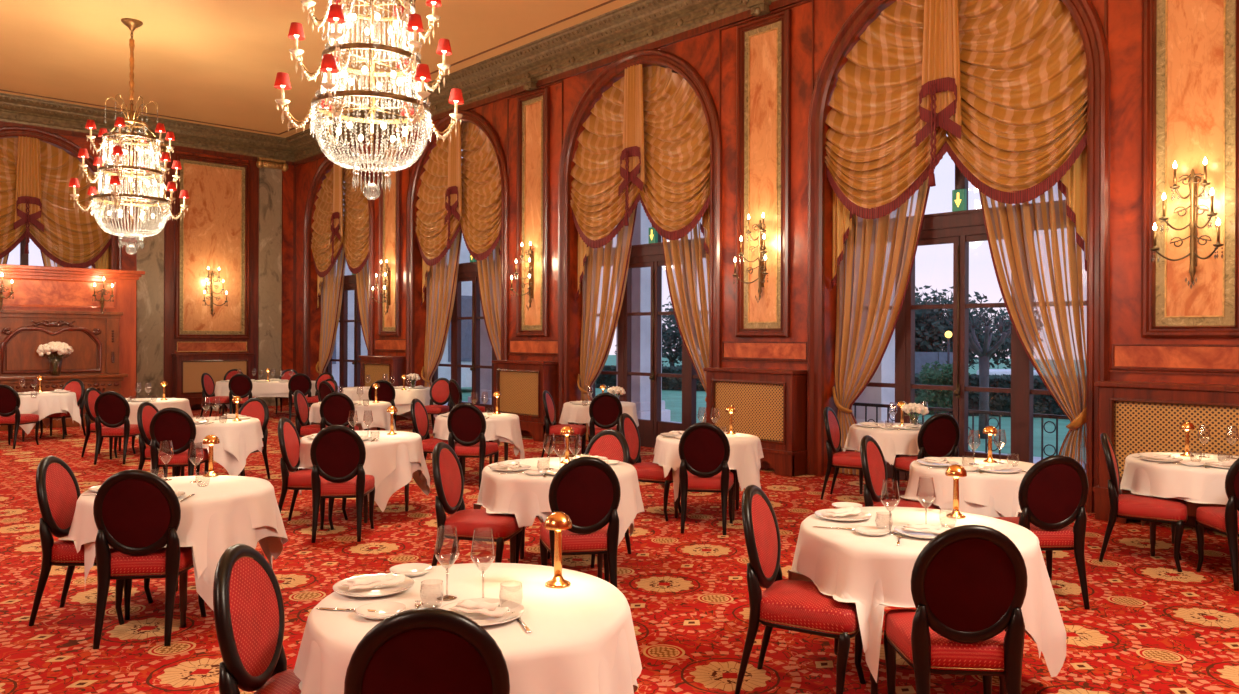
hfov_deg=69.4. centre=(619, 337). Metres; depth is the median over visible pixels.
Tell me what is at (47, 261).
drape
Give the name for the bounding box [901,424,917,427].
folded napkin
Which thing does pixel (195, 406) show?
baseboard
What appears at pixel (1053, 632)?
table undercloth
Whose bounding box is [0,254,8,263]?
drape
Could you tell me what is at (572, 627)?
tablecloth
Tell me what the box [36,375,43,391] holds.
table lamp
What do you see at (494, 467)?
charger plate
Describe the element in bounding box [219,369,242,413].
dining chair
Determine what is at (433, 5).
candle
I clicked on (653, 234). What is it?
exit sign
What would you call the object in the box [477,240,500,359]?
drape
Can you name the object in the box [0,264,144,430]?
fireplace
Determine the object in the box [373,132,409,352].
trim
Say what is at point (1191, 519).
baseboard
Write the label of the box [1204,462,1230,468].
charger plate
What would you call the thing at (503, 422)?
tablecloth
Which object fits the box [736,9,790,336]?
wall panel
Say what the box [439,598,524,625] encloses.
charger plate
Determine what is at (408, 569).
bread plate
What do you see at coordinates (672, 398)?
lawn
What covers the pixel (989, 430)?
table lamp
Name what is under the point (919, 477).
wine glass
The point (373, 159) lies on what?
basket
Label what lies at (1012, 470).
charger plate
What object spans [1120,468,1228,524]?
table undercloth
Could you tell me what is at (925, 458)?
bread plate
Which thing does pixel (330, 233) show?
swag valance
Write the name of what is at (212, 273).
wall sconce
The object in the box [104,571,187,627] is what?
dining table
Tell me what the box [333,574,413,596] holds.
charger plate
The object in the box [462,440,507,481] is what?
dining table
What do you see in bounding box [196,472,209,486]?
water tumbler
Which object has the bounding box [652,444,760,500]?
table undercloth
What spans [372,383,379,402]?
table lamp
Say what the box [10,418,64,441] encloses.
dining table
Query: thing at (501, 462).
bread plate
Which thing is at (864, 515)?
charger plate
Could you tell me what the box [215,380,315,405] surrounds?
tablecloth
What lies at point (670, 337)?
broadleaf tree
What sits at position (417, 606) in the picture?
fork
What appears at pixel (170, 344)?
trim
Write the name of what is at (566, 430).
table lamp
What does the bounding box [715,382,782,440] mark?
lattice grille
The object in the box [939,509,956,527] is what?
water tumbler
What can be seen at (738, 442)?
tablecloth
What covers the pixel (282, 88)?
candle
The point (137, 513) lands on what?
dining chair
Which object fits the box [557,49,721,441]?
trim
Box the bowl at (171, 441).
[158,441,173,463]
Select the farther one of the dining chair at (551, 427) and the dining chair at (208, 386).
the dining chair at (208, 386)
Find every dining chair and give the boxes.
[0,384,39,448]
[29,456,153,625]
[39,379,85,438]
[81,387,135,457]
[93,469,205,648]
[94,391,139,464]
[137,402,201,476]
[149,407,208,476]
[200,373,235,416]
[213,544,300,693]
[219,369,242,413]
[228,374,253,413]
[238,397,269,478]
[275,369,296,413]
[278,417,347,529]
[288,373,311,419]
[293,390,327,436]
[306,372,333,403]
[309,378,337,411]
[310,425,374,542]
[319,381,334,401]
[320,392,358,430]
[344,608,509,693]
[368,380,396,426]
[411,398,456,459]
[425,378,449,428]
[431,442,522,565]
[447,403,498,489]
[449,379,484,411]
[540,457,620,587]
[541,390,585,457]
[547,429,630,567]
[588,392,621,441]
[619,413,680,520]
[679,422,733,534]
[735,485,865,693]
[821,406,861,499]
[860,435,939,508]
[883,525,1027,693]
[894,413,959,501]
[992,455,1089,608]
[1099,433,1187,571]
[1195,458,1238,590]
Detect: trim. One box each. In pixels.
[0,0,615,134]
[0,0,776,161]
[0,0,805,165]
[0,126,121,269]
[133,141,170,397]
[164,150,257,397]
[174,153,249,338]
[176,342,246,351]
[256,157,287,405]
[281,165,293,404]
[293,166,295,404]
[303,149,374,377]
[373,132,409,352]
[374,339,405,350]
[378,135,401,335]
[380,127,393,136]
[405,110,508,420]
[507,80,562,356]
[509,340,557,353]
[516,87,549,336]
[521,78,537,90]
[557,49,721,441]
[719,0,813,363]
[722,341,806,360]
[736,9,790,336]
[747,0,770,16]
[807,0,1110,512]
[1104,0,1238,375]
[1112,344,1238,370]
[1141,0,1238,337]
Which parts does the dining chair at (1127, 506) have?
leg, seat, seat rail, seat nail trim, leg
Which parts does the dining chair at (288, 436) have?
leg, leg, seat rail, seat, leg, leg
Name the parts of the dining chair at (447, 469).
leg, leg, seat, seat rail, seat nail trim, leg, leg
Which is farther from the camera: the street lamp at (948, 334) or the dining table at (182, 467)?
the street lamp at (948, 334)
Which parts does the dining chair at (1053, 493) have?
leg, seat, leg, panel, seat nail trim, seat rail, leg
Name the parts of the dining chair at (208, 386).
leg, leg, seat, leg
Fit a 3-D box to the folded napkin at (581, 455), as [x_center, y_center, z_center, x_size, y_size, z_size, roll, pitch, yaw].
[-0.239,0.923,6.979,0.230,0.038,0.085,0,0,10]
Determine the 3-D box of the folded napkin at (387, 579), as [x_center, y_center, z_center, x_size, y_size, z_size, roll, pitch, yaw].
[-0.933,0.920,3.403,0.230,0.038,0.085,0,0,-29]
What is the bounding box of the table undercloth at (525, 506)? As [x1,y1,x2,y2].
[474,479,644,543]
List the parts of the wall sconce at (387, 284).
backplate stem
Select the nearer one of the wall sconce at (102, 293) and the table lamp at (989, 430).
the table lamp at (989, 430)
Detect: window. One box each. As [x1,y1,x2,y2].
[20,235,28,264]
[326,172,360,392]
[432,133,495,412]
[590,70,698,447]
[851,0,1071,480]
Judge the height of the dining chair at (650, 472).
0.987 m
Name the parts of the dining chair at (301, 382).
leg, panel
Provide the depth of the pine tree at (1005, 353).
37.55 m
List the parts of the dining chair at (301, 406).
leg, seat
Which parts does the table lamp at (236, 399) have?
stem, lamp shade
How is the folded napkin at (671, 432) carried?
on the charger plate at (663, 434)
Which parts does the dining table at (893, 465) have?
leg, leg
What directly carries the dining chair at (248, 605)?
on the floor
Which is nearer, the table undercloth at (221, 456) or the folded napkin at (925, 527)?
the folded napkin at (925, 527)
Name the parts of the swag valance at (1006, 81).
cord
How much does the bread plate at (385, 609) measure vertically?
0.022 m
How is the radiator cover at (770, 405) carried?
on the floor
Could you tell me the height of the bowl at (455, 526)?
0.156 m
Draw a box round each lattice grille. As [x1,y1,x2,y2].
[183,361,246,392]
[365,364,388,386]
[500,371,537,414]
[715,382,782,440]
[1116,402,1238,476]
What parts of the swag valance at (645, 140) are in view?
cord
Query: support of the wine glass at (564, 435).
on the tablecloth at (498, 489)
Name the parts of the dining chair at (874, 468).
leg, leg, seat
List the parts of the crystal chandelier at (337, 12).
lamp shade, lamp shade, arm, arm, arm, lamp shade, lamp shade, lamp shade, arm, arm, crown frame, stem, lamp shade, lamp shade, arm, lamp shade, arm, lamp shade, lamp shade, lamp shade, arm, arm, lamp shade, lamp shade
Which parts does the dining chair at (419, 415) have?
leg, seat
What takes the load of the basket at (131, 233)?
on the crystal chandelier at (132, 24)
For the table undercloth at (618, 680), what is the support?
on the dining table
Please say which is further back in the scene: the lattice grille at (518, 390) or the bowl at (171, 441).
the lattice grille at (518, 390)
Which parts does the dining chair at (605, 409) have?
leg, seat, panel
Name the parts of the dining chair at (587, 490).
leg, leg, seat nail trim, seat rail, seat, panel, leg, leg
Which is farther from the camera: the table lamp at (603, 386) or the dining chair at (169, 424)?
the table lamp at (603, 386)
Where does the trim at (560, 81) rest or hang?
attached to the wall at (701, 52)
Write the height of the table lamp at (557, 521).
0.285 m
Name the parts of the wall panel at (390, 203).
marble panel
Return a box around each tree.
[614,295,681,366]
[915,285,1010,365]
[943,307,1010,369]
[945,311,1010,438]
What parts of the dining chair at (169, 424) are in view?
leg, leg, panel, seat, seat rail, leg, leg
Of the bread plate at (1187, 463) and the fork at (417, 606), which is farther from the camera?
the bread plate at (1187, 463)
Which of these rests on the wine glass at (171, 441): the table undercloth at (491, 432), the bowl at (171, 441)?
the bowl at (171, 441)
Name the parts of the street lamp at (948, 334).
post, lamp globe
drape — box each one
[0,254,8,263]
[40,250,93,268]
[316,246,345,374]
[356,258,368,349]
[421,229,461,419]
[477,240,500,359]
[577,206,636,439]
[662,217,709,421]
[832,176,929,475]
[979,182,1086,471]
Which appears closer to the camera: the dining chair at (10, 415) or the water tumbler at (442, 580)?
the water tumbler at (442, 580)
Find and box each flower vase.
[36,341,73,374]
[407,373,419,387]
[607,386,625,397]
[901,403,928,424]
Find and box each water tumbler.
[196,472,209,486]
[420,580,443,607]
[499,583,522,607]
[875,512,892,530]
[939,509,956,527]
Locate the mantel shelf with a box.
[0,374,127,383]
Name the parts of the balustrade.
rail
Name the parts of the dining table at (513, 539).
leg, leg, leg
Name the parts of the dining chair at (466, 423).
leg, panel, seat, seat rail, leg, leg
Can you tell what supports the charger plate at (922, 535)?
on the tablecloth at (862, 560)
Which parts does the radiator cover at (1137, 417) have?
grille moulding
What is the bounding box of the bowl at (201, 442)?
[188,442,203,464]
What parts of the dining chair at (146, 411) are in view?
leg, seat, leg, leg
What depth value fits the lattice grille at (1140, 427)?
8.15 m
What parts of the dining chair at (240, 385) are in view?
leg, panel, seat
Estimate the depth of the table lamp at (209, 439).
6.16 m
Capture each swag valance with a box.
[0,136,110,268]
[311,160,368,309]
[415,121,500,304]
[570,64,709,300]
[825,0,1087,289]
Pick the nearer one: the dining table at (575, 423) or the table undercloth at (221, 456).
the table undercloth at (221, 456)
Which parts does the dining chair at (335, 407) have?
leg, panel, leg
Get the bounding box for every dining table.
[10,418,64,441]
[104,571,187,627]
[118,437,121,450]
[172,466,239,476]
[312,483,408,522]
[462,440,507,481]
[510,526,602,578]
[575,423,585,452]
[674,469,738,520]
[834,628,1006,693]
[859,451,899,498]
[1150,521,1174,555]
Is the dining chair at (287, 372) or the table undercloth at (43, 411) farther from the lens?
the dining chair at (287, 372)
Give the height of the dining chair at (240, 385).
0.987 m
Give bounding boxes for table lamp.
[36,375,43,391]
[160,381,167,399]
[202,435,219,476]
[232,396,241,420]
[265,368,270,381]
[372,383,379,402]
[386,406,397,434]
[401,374,406,389]
[493,391,500,413]
[544,512,571,588]
[560,426,573,463]
[599,384,606,392]
[726,406,736,434]
[897,401,906,425]
[945,464,966,518]
[983,426,997,462]
[1179,422,1194,456]
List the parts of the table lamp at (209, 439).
stem, lamp shade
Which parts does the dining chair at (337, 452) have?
leg, leg, panel, seat rail, seat, leg, leg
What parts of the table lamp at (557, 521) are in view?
stem, lamp shade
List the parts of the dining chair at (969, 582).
leg, leg, seat nail trim, seat rail, seat, panel, leg, leg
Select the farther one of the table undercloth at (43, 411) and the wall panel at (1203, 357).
the table undercloth at (43, 411)
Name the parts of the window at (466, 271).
door, door handle, door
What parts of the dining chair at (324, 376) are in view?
seat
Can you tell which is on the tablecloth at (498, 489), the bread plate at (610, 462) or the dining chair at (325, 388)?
the bread plate at (610, 462)
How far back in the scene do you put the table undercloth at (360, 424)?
12.68 m
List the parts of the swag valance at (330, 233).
cord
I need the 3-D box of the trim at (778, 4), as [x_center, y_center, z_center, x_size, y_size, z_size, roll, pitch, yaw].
[-4.005,-4.389,9.949,11.360,0.110,24.410,0,0,-43]
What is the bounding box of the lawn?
[461,354,1070,457]
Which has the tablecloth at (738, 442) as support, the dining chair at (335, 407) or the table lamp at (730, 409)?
the table lamp at (730, 409)
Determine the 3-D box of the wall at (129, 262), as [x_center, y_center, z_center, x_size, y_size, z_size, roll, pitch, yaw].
[-12.319,-1.638,19.223,11.950,6.630,0.500,0,0,-43]
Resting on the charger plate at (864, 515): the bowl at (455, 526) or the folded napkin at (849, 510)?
the folded napkin at (849, 510)
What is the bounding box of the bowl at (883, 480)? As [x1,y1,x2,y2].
[880,480,899,511]
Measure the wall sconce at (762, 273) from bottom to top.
1.192 m
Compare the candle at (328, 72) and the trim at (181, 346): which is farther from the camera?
the trim at (181, 346)
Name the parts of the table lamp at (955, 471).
stem, lamp shade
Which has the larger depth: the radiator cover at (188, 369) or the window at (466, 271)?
the radiator cover at (188, 369)
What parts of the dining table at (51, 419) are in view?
leg, leg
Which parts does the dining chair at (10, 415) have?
panel, leg, leg, seat rail, seat, leg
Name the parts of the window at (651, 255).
door, door handle, door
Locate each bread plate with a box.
[355,601,405,619]
[389,563,431,576]
[497,461,519,464]
[523,470,547,475]
[603,460,619,464]
[832,502,862,508]
[854,526,889,535]
[880,426,894,429]
[924,457,946,459]
[962,466,977,471]
[1138,453,1159,455]
[1180,461,1205,466]
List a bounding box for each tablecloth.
[17,392,77,419]
[65,475,282,577]
[128,398,190,437]
[192,417,262,460]
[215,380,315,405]
[294,563,641,693]
[298,430,426,501]
[309,401,391,430]
[342,387,436,415]
[433,413,520,455]
[482,457,640,545]
[563,401,636,422]
[653,432,763,490]
[791,506,1041,657]
[843,423,922,464]
[901,457,1033,516]
[1120,452,1238,499]
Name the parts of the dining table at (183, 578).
leg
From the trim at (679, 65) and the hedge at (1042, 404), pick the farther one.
the hedge at (1042, 404)
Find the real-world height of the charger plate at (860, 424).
0.022 m
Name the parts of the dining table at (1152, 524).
leg, leg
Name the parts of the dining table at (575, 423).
leg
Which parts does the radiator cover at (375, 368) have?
grille moulding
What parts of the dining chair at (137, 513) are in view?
leg, leg, panel, seat nail trim, seat, seat rail, leg, leg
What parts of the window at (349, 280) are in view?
frame, door, door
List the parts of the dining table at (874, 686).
leg, leg, leg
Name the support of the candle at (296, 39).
on the crystal chandelier at (337, 12)
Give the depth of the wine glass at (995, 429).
6.96 m
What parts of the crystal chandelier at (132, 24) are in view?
lamp shade, lamp shade, lamp shade, lamp shade, lamp shade, lamp shade, lamp shade, plume arm, lamp shade, lamp shade, plume arm, stem, crown frame, plume arm, plume arm, lamp shade, lamp shade, lamp shade, lamp shade, lamp shade, lamp shade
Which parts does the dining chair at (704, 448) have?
leg, panel, seat, seat rail, leg, leg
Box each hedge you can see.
[595,365,704,390]
[915,373,1065,417]
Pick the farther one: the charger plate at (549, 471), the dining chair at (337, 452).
the dining chair at (337, 452)
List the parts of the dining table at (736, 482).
leg, leg, leg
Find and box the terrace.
[444,401,1043,463]
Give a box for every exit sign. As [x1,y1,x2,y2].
[649,227,657,243]
[952,189,966,211]
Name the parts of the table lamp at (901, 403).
stem, lamp shade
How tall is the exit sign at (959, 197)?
0.250 m
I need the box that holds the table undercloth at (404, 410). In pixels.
[351,393,437,418]
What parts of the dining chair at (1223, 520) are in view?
leg, seat, seat rail, leg, panel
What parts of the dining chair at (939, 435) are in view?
leg, seat, leg, panel, leg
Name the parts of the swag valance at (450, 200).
cord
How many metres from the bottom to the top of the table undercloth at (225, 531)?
0.640 m
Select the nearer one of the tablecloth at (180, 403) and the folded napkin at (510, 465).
the folded napkin at (510, 465)
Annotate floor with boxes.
[0,405,1238,693]
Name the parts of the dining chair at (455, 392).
leg, panel, seat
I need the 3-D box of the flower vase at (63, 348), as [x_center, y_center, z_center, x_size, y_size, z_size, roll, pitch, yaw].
[-10.734,0.386,17.005,0.597,0.645,0.612,0,0,-26]
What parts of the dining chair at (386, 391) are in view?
panel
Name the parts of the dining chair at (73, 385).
leg, leg, seat, leg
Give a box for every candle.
[281,87,283,98]
[295,37,297,48]
[327,70,330,82]
[334,20,337,31]
[413,29,416,40]
[421,79,423,90]
[432,4,434,14]
[443,53,445,63]
[455,102,457,113]
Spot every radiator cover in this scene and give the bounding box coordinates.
[171,353,253,406]
[359,355,404,420]
[492,360,557,441]
[703,367,806,476]
[1092,380,1238,522]
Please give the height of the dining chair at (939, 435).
0.987 m
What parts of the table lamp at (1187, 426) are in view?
stem, lamp shade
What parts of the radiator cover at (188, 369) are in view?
grille moulding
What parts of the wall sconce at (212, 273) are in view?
backplate stem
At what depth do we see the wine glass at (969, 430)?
6.90 m
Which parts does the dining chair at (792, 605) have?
leg, leg, seat, seat nail trim, seat rail, leg, leg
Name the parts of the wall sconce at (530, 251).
arm, backplate stem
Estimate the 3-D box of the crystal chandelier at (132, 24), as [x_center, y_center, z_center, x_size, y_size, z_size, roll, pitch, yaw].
[-7.609,-3.117,13.957,1.698,3.640,1.490,0,0,17]
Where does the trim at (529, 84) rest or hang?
attached to the wall at (701, 52)
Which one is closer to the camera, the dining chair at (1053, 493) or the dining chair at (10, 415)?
the dining chair at (1053, 493)
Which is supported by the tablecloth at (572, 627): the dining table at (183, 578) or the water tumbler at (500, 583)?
the water tumbler at (500, 583)
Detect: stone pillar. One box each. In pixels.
[468,300,491,404]
[616,201,669,421]
[852,329,894,422]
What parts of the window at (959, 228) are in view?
door, door handle, door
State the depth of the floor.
5.91 m
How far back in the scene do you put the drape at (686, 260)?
13.22 m
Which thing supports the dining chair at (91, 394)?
on the floor
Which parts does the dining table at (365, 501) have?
leg, leg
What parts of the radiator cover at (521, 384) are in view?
grille moulding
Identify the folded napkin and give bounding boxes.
[193,418,205,421]
[224,413,242,416]
[341,572,404,590]
[449,600,509,616]
[497,462,521,468]
[576,454,602,458]
[668,431,681,434]
[822,506,861,516]
[861,422,877,425]
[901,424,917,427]
[903,524,950,533]
[924,458,949,463]
[983,463,1012,469]
[1145,454,1174,459]
[1211,460,1235,465]
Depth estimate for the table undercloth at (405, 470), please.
8.32 m
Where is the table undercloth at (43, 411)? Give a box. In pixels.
[0,396,80,434]
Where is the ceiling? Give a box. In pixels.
[0,0,637,137]
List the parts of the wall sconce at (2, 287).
backplate stem, arm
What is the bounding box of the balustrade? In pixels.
[853,402,1068,459]
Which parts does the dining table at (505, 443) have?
leg, leg, leg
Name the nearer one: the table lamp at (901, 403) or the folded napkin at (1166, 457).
the folded napkin at (1166, 457)
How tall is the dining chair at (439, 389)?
0.987 m
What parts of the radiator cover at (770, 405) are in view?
grille moulding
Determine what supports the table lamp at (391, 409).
on the tablecloth at (380, 461)
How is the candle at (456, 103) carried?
on the crystal chandelier at (337, 12)
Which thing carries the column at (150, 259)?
attached to the wall at (129, 262)
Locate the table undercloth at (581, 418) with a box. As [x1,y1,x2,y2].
[559,408,638,440]
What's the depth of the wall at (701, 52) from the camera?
11.57 m
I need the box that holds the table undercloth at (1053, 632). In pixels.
[788,540,1065,682]
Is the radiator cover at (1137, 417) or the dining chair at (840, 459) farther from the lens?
the dining chair at (840, 459)
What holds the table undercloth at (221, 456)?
on the dining table at (182, 467)
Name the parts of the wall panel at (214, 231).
marble panel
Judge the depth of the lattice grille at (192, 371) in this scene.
20.90 m
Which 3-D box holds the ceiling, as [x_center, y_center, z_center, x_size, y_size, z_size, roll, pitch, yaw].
[-3.995,-4.999,10.225,12.150,0.150,25.200,0,0,-43]
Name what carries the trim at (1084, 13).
attached to the wall at (701, 52)
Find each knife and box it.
[315,608,376,611]
[814,526,853,529]
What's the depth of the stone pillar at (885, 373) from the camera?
13.72 m
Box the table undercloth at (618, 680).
[299,629,637,693]
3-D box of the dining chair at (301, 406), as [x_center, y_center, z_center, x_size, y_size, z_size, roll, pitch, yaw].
[-4.195,1.216,12.400,0.589,0.987,0.493,0,0,0]
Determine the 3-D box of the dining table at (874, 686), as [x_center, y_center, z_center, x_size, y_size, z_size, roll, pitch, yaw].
[1.513,1.352,4.580,1.120,0.747,1.120,0,0,-2]
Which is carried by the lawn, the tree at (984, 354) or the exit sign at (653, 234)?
the tree at (984, 354)
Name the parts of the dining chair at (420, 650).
panel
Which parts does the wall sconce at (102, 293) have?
backplate stem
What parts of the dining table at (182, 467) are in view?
leg, leg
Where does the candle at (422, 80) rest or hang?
on the crystal chandelier at (337, 12)
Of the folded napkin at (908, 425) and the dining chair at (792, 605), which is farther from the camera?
the folded napkin at (908, 425)
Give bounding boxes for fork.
[415,600,420,608]
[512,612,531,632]
[896,534,901,544]
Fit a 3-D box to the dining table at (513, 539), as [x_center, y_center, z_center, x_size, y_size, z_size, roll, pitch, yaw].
[-0.448,1.345,6.660,1.110,0.747,1.110,0,0,0]
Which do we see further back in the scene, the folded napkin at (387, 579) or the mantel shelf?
the mantel shelf
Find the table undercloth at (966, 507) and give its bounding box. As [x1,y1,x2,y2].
[900,483,1021,516]
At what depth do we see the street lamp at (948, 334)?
24.97 m
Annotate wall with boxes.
[0,126,258,353]
[296,0,1238,474]
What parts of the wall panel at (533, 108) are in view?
marble panel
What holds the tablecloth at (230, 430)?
on the table undercloth at (221, 456)
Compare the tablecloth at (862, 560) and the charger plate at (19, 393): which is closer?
the tablecloth at (862, 560)
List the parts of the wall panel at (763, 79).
marble panel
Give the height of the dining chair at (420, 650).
0.987 m
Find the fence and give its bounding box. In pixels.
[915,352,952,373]
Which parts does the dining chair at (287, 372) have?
leg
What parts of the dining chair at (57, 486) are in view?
leg, leg, seat nail trim, seat rail, seat, leg, leg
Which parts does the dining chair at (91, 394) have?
leg, seat, leg, leg, leg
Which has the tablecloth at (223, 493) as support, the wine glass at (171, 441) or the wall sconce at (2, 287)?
the wine glass at (171, 441)
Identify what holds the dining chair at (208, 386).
on the floor
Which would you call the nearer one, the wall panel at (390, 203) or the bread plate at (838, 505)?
the bread plate at (838, 505)
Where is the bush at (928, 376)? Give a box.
[915,360,969,415]
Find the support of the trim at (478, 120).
attached to the wall at (701, 52)
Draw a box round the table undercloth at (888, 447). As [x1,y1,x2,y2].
[842,433,917,464]
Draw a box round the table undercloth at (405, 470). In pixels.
[298,443,429,511]
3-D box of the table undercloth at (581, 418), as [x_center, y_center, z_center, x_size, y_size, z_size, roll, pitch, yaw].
[-0.307,1.268,13.205,1.173,0.603,1.137,0,0,-3]
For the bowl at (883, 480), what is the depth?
4.43 m
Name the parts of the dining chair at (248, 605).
leg, seat, leg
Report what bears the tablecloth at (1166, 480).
on the table undercloth at (1215, 493)
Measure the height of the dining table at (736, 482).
0.747 m
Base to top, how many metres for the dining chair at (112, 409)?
0.987 m
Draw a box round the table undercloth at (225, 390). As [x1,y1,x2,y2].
[214,385,307,409]
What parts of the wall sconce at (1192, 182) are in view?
arm, arm, arm, backplate stem, arm, arm, arm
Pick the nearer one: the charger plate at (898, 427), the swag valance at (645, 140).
the charger plate at (898, 427)
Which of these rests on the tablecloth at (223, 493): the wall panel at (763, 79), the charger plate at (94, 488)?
the charger plate at (94, 488)
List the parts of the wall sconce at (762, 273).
arm, arm, arm, backplate stem, arm, arm, arm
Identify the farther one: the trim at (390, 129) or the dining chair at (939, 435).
the trim at (390, 129)
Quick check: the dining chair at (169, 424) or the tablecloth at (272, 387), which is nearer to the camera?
the dining chair at (169, 424)
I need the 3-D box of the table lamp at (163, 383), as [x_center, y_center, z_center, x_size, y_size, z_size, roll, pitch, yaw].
[-6.886,0.795,13.532,0.109,0.285,0.109,0,0,-24]
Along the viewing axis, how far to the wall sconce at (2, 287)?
16.48 m
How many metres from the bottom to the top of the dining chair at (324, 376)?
0.987 m
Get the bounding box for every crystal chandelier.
[69,18,188,254]
[274,0,463,199]
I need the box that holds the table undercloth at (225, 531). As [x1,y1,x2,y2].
[59,496,287,610]
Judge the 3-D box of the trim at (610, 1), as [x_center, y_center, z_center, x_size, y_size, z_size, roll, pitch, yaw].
[-4.004,-4.920,9.942,9.910,0.028,22.960,0,0,-43]
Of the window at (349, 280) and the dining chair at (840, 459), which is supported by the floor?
the dining chair at (840, 459)
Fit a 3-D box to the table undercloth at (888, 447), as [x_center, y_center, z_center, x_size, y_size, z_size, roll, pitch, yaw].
[3.036,1.260,9.823,1.052,0.562,1.099,0,0,-43]
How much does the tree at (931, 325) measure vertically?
4.284 m
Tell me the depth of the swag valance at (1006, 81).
9.96 m
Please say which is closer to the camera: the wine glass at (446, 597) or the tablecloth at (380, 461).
the wine glass at (446, 597)
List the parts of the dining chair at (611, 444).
leg, leg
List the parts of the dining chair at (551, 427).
leg, leg, seat, seat rail, leg, leg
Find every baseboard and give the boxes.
[190,404,239,409]
[1184,516,1205,527]
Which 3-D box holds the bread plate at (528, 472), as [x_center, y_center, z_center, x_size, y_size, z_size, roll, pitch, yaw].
[-0.591,0.948,6.291,0.170,0.022,0.170,0,0,-12]
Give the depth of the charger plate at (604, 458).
7.02 m
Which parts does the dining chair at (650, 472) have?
seat, seat rail, leg, leg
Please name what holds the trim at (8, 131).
attached to the wall at (129, 262)
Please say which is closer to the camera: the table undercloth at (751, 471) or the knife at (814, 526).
the knife at (814, 526)
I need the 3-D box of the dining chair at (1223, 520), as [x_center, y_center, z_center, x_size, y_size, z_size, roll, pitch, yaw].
[4.473,1.246,6.371,0.493,0.987,0.589,0,0,12]
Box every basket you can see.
[92,197,167,236]
[312,96,430,171]
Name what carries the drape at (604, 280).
hanging from the wall at (701, 52)
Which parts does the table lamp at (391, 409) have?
stem, lamp shade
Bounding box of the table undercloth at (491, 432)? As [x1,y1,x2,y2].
[431,421,524,458]
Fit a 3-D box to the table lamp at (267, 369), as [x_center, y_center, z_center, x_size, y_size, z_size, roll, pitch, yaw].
[-7.555,0.793,19.238,0.109,0.285,0.109,0,0,-24]
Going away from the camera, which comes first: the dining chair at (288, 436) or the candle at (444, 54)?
the dining chair at (288, 436)
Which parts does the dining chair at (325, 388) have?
panel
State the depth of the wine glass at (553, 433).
6.56 m
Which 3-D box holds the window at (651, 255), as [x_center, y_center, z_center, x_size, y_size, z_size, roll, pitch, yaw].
[0.557,-1.228,14.038,0.215,5.900,3.140,0,0,-43]
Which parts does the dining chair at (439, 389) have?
leg, seat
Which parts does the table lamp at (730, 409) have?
stem, lamp shade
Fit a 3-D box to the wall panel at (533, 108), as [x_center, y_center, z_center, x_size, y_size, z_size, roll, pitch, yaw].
[-1.511,-2.145,15.506,0.085,4.240,0.860,0,0,-43]
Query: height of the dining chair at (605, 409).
0.987 m
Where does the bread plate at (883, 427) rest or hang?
on the tablecloth at (901, 438)
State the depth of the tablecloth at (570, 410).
12.85 m
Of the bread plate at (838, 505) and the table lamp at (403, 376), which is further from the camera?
the table lamp at (403, 376)
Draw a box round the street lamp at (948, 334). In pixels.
[945,331,951,363]
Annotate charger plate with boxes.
[19,393,39,394]
[88,485,100,491]
[130,400,151,401]
[176,491,184,496]
[220,415,245,418]
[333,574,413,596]
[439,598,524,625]
[490,464,530,471]
[546,469,556,475]
[570,456,607,459]
[660,433,682,436]
[814,509,871,521]
[856,423,883,427]
[894,524,946,538]
[895,426,920,429]
[917,460,958,466]
[977,466,1021,473]
[1139,456,1182,461]
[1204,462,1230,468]
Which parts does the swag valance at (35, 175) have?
cord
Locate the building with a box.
[332,164,471,391]
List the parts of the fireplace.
arched moulding, veneer panel, panel moulding, overmantel panel, frieze moulding, cornice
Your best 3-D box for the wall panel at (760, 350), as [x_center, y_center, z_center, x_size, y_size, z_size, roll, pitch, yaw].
[1.910,0.167,11.901,0.020,0.240,1.400,0,0,-43]
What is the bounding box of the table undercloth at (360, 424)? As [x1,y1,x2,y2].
[309,411,395,430]
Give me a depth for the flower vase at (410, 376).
16.75 m
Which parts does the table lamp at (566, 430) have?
stem, lamp shade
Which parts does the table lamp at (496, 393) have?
stem, lamp shade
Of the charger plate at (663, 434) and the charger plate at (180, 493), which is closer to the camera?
the charger plate at (180, 493)
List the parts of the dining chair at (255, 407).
leg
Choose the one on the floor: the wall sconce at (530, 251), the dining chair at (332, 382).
the dining chair at (332, 382)
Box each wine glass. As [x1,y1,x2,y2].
[158,441,173,480]
[188,442,203,482]
[434,526,459,600]
[470,528,495,571]
[543,433,554,468]
[554,435,566,468]
[880,480,899,533]
[916,477,935,507]
[968,430,980,464]
[994,429,1006,462]
[1197,425,1210,456]
[1225,426,1238,458]
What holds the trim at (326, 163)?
attached to the wall at (701, 52)
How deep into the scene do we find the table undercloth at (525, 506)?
6.14 m
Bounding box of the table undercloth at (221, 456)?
[149,426,262,475]
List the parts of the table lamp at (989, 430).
stem, lamp shade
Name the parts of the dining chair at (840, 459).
leg, leg, seat, seat rail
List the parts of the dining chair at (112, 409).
leg, leg, panel, seat rail, seat, leg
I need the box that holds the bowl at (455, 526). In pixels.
[434,526,459,568]
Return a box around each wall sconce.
[0,273,14,312]
[92,278,114,313]
[203,267,227,314]
[371,259,390,314]
[509,242,533,309]
[732,213,767,301]
[1150,157,1223,288]
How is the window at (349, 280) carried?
in the wall at (701, 52)
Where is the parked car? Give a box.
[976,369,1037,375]
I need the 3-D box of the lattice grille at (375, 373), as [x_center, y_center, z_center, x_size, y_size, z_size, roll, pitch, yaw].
[-5.119,0.922,18.952,0.001,0.720,1.160,0,0,-43]

